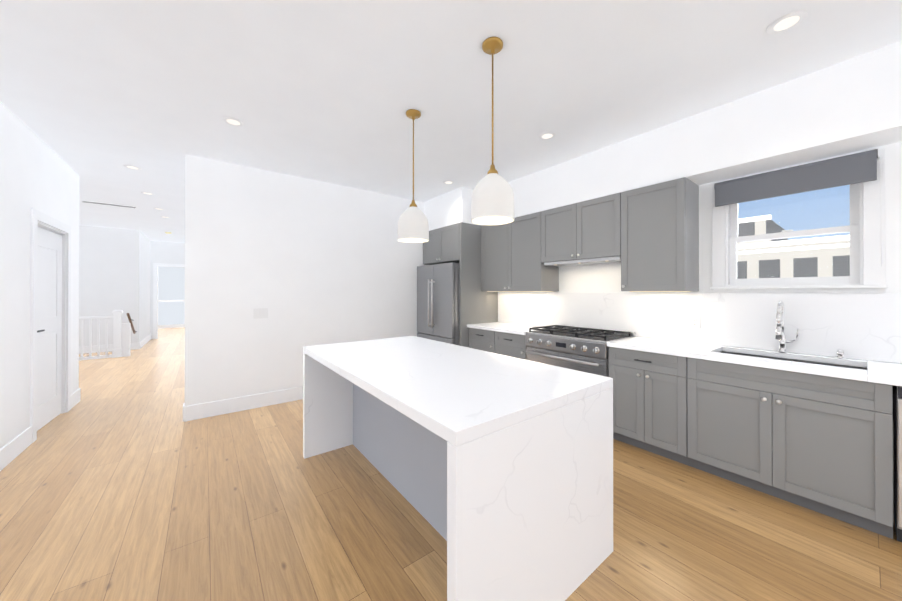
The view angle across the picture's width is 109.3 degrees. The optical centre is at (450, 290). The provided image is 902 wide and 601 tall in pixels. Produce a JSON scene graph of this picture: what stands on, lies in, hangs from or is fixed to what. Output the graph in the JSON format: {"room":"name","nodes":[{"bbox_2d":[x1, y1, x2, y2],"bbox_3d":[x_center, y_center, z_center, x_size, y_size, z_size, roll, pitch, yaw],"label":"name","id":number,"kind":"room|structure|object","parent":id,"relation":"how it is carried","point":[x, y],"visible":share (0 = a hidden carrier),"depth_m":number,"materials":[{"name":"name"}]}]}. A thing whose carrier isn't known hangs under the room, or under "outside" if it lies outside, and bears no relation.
{"room":"kitchen","nodes":[
{"label":"kitchen","id":0,"kind":"room"},
{"bbox_2d":[0,102,75,448],"bbox_3d":[-1.870,-0.044,0.258,0.140,2.850,9.160,0,0,-38],"label":"wall","id":1,"kind":"structure","parent":0,"point":[37,173],"depth_m":2.75,"materials":[{"name":"paint"}]},
{"bbox_2d":[37,227,61,430],"bbox_3d":[-4.189,0.377,3.286,0.156,2.012,0.822,0,0,-36],"label":"door","id":2,"kind":"structure","parent":1,"relation":"in","point":[49,315],"depth_m":3.35,"materials":[{"name":"paint"}]},
{"bbox_2d":[30,208,70,442],"bbox_3d":[-4.187,0.321,3.281,0.158,2.140,1.040,0,0,-38],"label":"door frame","id":3,"kind":"structure","parent":1,"relation":"attached to","point":[62,228],"depth_m":3.33,"materials":[{"name":"paint"}]},
{"bbox_2d":[0,334,302,470],"bbox_3d":[-2.638,1.313,3.915,6.550,0.160,15.900,0,0,-38],"label":"baseboard","id":4,"kind":"structure","parent":1,"relation":"attached to","point":[14,448],"depth_m":3.65,"materials":[{"name":"paint"}]},
{"bbox_2d":[75,172,78,390],"bbox_3d":[-5.622,-0.034,3.238,2.450,2.850,0.140,0,0,-38],"label":"wall","id":5,"kind":"structure","parent":0,"point":[77,299],"depth_m":3.96,"materials":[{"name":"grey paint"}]},
{"bbox_2d":[79,225,130,346],"bbox_3d":[-8.279,-0.021,7.175,1.560,2.850,0.140,0,0,-38],"label":"wall","id":6,"kind":"structure","parent":0,"point":[115,269],"depth_m":7.33,"materials":[{"name":"paint"}]},
{"bbox_2d":[131,230,150,342],"bbox_3d":[-8.199,-0.017,8.498,0.140,2.850,2.140,0,0,-38],"label":"wall","id":7,"kind":"structure","parent":0,"point":[140,244],"depth_m":7.86,"materials":[{"name":"paint"}]},
{"bbox_2d":[151,241,184,338],"bbox_3d":[-8.262,-0.013,9.711,1.200,2.850,0.140,0,0,-38],"label":"wall","id":8,"kind":"structure","parent":0,"point":[161,252],"depth_m":9.47,"materials":[{"name":"paint"}]},
{"bbox_2d":[153,263,184,338],"bbox_3d":[-8.261,0.306,9.610,1.000,2.210,0.020,0,0,-38],"label":"door frame","id":9,"kind":"structure","parent":8,"relation":"attached to","point":[155,265],"depth_m":9.33,"materials":[{"name":"paint"}]},
{"bbox_2d":[158,267,184,324],"bbox_3d":[-10.354,0.186,12.486,1.670,2.230,0.090,0,0,-38],"label":"room window","id":10,"kind":"structure","parent":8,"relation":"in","point":[171,295],"depth_m":12.25,"materials":[{"name":"glass"}]},
{"bbox_2d":[185,154,204,405],"bbox_3d":[-5.290,-0.023,6.718,0.140,2.850,8.230,0,0,-38],"label":"wall","id":11,"kind":"structure","parent":0,"point":[194,165],"depth_m":3.46,"materials":[{"name":"paint"}]},
{"bbox_2d":[205,158,425,402],"bbox_3d":[-1.337,-0.030,4.656,3.590,2.850,0.140,0,0,-38],"label":"wall","id":12,"kind":"structure","parent":0,"point":[307,262],"depth_m":4.04,"materials":[{"name":"paint"}]},
{"bbox_2d":[254,308,267,318],"bbox_3d":[-2.277,0.273,3.835,0.150,0.120,0.008,0,0,-38],"label":"switch plate","id":13,"kind":"object","parent":12,"relation":"attached to","point":[260,312],"visible":1,"depth_m":3.83,"materials":[{"name":"white plastic"}]},
{"bbox_2d":[0,327,901,600],"bbox_3d":[-4.327,1.457,5.240,7.890,0.120,20.340,0,0,-38],"label":"floor","id":14,"kind":"structure","parent":0,"point":[121,480],"depth_m":1.90,"materials":[{"name":"brown wood"}]},
{"bbox_2d":[79,310,136,359],"bbox_3d":[-7.837,0.907,6.721,1.726,0.990,1.036,0,0,-38],"label":"stair railing","id":15,"kind":"object","parent":14,"relation":"on","point":[121,338],"visible":0.56,"depth_m":6.70,"materials":[{"name":"paint"}]},
{"bbox_2d":[417,262,458,344],"bbox_3d":[0.051,0.504,5.030,0.929,1.785,0.933,0,0,-38],"label":"fridge","id":16,"kind":"object","parent":14,"relation":"on","point":[437,302],"visible":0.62,"depth_m":4.67,"materials":[{"name":"silver metal"}]},
{"bbox_2d":[303,336,612,600],"bbox_3d":[-0.188,0.927,2.193,1.070,0.920,2.060,0,0,-38],"label":"kitchen island","id":17,"kind":"object","parent":14,"relation":"on","point":[495,470],"visible":1,"depth_m":1.49,"materials":[{"name":"stone"}]},
{"bbox_2d":[423,222,497,347],"bbox_3d":[0.120,0.223,5.062,0.781,2.348,0.988,0,0,-38],"label":"tall cabinet","id":18,"kind":"object","parent":14,"relation":"on","point":[460,243],"visible":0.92,"depth_m":4.62,"materials":[{"name":"grey wood"}]},
{"bbox_2d":[469,328,526,359],"bbox_3d":[0.789,0.957,4.295,0.652,0.875,1.020,0,0,-38],"label":"drawers","id":19,"kind":"object","parent":14,"relation":"on","point":[508,344],"visible":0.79,"depth_m":4.06,"materials":[{"name":"grey wood"}]},
{"bbox_2d":[525,325,634,376],"bbox_3d":[1.361,0.910,3.489,0.673,0.963,0.937,0,0,-38],"label":"range","id":20,"kind":"object","parent":14,"relation":"on","point":[583,349],"visible":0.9,"depth_m":3.28,"materials":[{"name":"silver metal"}]},
{"bbox_2d":[609,347,690,465],"bbox_3d":[1.868,0.952,2.893,0.652,0.875,0.608,0,0,-38],"label":"base cabinet","id":21,"kind":"object","parent":14,"relation":"on","point":[650,401],"visible":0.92,"depth_m":2.68,"materials":[{"name":"grey wood"}]},
{"bbox_2d":[688,357,893,538],"bbox_3d":[2.340,0.950,2.280,0.651,0.875,0.935,0,0,-38],"label":"base cabinet","id":22,"kind":"object","parent":14,"relation":"on","point":[831,454],"visible":0.94,"depth_m":2.01,"materials":[{"name":"grey wood"}]},
{"bbox_2d":[893,385,901,541],"bbox_3d":[2.806,0.949,1.658,0.672,0.873,0.596,0,0,-38],"label":"dishwasher","id":23,"kind":"object","parent":14,"relation":"on","point":[897,433],"visible":0.94,"depth_m":1.73,"materials":[{"name":"silver metal"}]},
{"bbox_3d":[3.542,0.945,0.746,0.618,0.875,1.738,0,0,-38],"label":"base cabinet","id":24,"kind":"object","parent":14,"relation":"on","visible":0},
{"bbox_2d":[467,292,901,385],"bbox_3d":[2.269,0.266,2.381,0.643,0.491,5.878,0,0,-38],"label":"countertop","id":25,"kind":"structure","parent":24,"relation":"on","point":[862,329],"depth_m":2.60,"materials":[{"name":"stone"}]},
{"bbox_2d":[775,300,799,352],"bbox_3d":[2.488,0.273,2.374,0.220,0.397,0.121,0,0,-38],"label":"faucet","id":26,"kind":"object","parent":25,"relation":"on","point":[780,335],"visible":1,"depth_m":2.40,"materials":[{"name":"silver metal"}]},
{"bbox_2d":[718,351,866,369],"bbox_3d":[2.382,0.627,2.304,0.384,0.225,0.774,0,0,-38],"label":"sink","id":27,"kind":"object","parent":25,"relation":"in","point":[853,367],"depth_m":2.37,"materials":[{"name":"silver metal"}]},
{"bbox_2d":[0,0,901,242],"bbox_3d":[-4.327,-1.513,5.249,7.890,0.120,20.340,0,0,-38],"label":"ceiling","id":28,"kind":"structure","parent":0,"point":[96,95],"depth_m":2.21,"materials":[{"name":"paint"}]},
{"bbox_2d":[80,200,136,207],"bbox_3d":[-5.738,-1.446,5.387,0.660,0.008,0.100,0,0,-38],"label":"ceiling vent","id":29,"kind":"object","parent":28,"relation":"in","point":[108,204],"visible":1,"depth_m":5.37,"materials":[{"name":"metal"}]},
{"bbox_2d":[123,165,141,169],"bbox_3d":[-3.758,-1.453,3.781,0.156,0.004,0.156,0,0,-38],"label":"recessed light","id":30,"kind":"object","parent":28,"relation":"in","point":[132,167],"visible":1,"depth_m":3.77,"materials":[{"name":"paint"}]},
{"bbox_2d":[222,117,243,126],"bbox_3d":[-1.879,-1.456,2.766,0.156,0.004,0.156,0,0,-38],"label":"recessed light","id":31,"kind":"object","parent":28,"relation":"in","point":[232,121],"visible":1,"depth_m":2.75,"materials":[{"name":"paint"}]},
{"bbox_2d":[398,109,428,242],"bbox_3d":[-0.310,-0.935,2.635,0.256,1.048,0.256,0,0,-38],"label":"pendant light","id":32,"kind":"object","parent":28,"relation":"hanging from","point":[413,226],"visible":1,"depth_m":2.55,"materials":[{"name":"gold metal"}]},
{"bbox_2d":[443,180,453,183],"bbox_3d":[-0.032,-1.452,4.301,0.156,0.004,0.156,0,0,-38],"label":"recessed light","id":33,"kind":"object","parent":28,"relation":"in","point":[448,182],"visible":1,"depth_m":4.29,"materials":[{"name":"paint"}]},
{"bbox_2d":[471,37,514,224],"bbox_3d":[0.247,-0.938,1.903,0.256,1.048,0.256,0,0,-38],"label":"pendant light","id":34,"kind":"object","parent":28,"relation":"hanging from","point":[492,203],"visible":1,"depth_m":1.82,"materials":[{"name":"gold metal"}]},
{"bbox_2d":[539,132,555,139],"bbox_3d":[0.906,-1.456,3.017,0.156,0.004,0.156,0,0,-38],"label":"recessed light","id":35,"kind":"object","parent":28,"relation":"in","point":[546,135],"visible":1,"depth_m":3.00,"materials":[{"name":"paint"}]},
{"bbox_2d":[424,40,901,230],"bbox_3d":[2.177,-1.211,2.436,0.728,0.498,7.666,0,0,-38],"label":"soffit","id":36,"kind":"structure","parent":28,"relation":"attached to","point":[854,104],"depth_m":2.43,"materials":[{"name":"paint"}]},
{"bbox_2d":[766,10,807,33],"bbox_3d":[1.831,-1.460,1.748,0.156,0.004,0.156,0,0,-38],"label":"recessed light","id":37,"kind":"object","parent":28,"relation":"in","point":[788,21],"visible":1,"depth_m":1.74,"materials":[{"name":"paint"}]},
{"bbox_2d":[503,142,901,450],"bbox_3d":[2.523,-0.036,2.699,0.140,2.850,7.950,0,0,-38],"label":"wall","id":38,"kind":"structure","parent":0,"point":[599,278],"depth_m":2.86,"materials":[{"name":"paint"}]},
{"bbox_2d":[481,211,558,291],"bbox_3d":[0.893,-0.468,4.370,0.401,0.971,1.051,0,0,-38],"label":"upper cabinet","id":39,"kind":"object","parent":38,"relation":"attached to","point":[511,257],"visible":0.88,"depth_m":4.16,"materials":[{"name":"grey wood"}]},
{"bbox_2d":[541,193,620,266],"bbox_3d":[1.498,-0.627,3.585,0.401,0.658,0.928,0,0,-38],"label":"upper cabinet","id":40,"kind":"object","parent":38,"relation":"attached to","point":[587,232],"visible":0.96,"depth_m":3.44,"materials":[{"name":"grey wood"}]},
{"bbox_2d":[621,177,698,291],"bbox_3d":[1.942,-0.472,3.007,0.401,0.971,0.525,0,0,-38],"label":"upper cabinet","id":41,"kind":"object","parent":38,"relation":"attached to","point":[659,237],"visible":1,"depth_m":2.87,"materials":[{"name":"grey wood"}]},
{"bbox_2d":[710,149,887,292],"bbox_3d":[2.637,-0.459,2.510,0.190,0.955,0.926,0,0,-38],"label":"kitchen window","id":42,"kind":"structure","parent":38,"relation":"in","point":[867,213],"depth_m":2.33,"materials":[{"name":"paint"}]},
{"bbox_2d":[713,148,881,266],"bbox_3d":[2.562,-0.546,2.448,0.066,0.778,0.870,0,0,-38],"label":"roller shade","id":43,"kind":"object","parent":42,"relation":"attached to","point":[860,167],"visible":1,"depth_m":2.36,"materials":[{"name":"grey fabric"}]},
{"bbox_2d":[835,349,845,358],"bbox_3d":[2.704,0.439,2.224,0.048,0.064,0.048,0,0,-38],"label":"soap dispenser","id":44,"kind":"object","parent":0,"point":[839,353],"visible":0.98,"depth_m":2.21,"materials":[{"name":"silver metal"}]},
{"label":"outside","id":45,"kind":"structure","parent":0,"visible":0},
{"bbox_2d":[737,215,849,278],"bbox_3d":[19.215,5.109,11.825,10.250,16.620,13.800,0,0,-38],"label":"buildings","id":46,"kind":"structure","parent":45,"point":[748,270],"depth_m":12.22,"materials":[{"name":"grey"}]}
]}

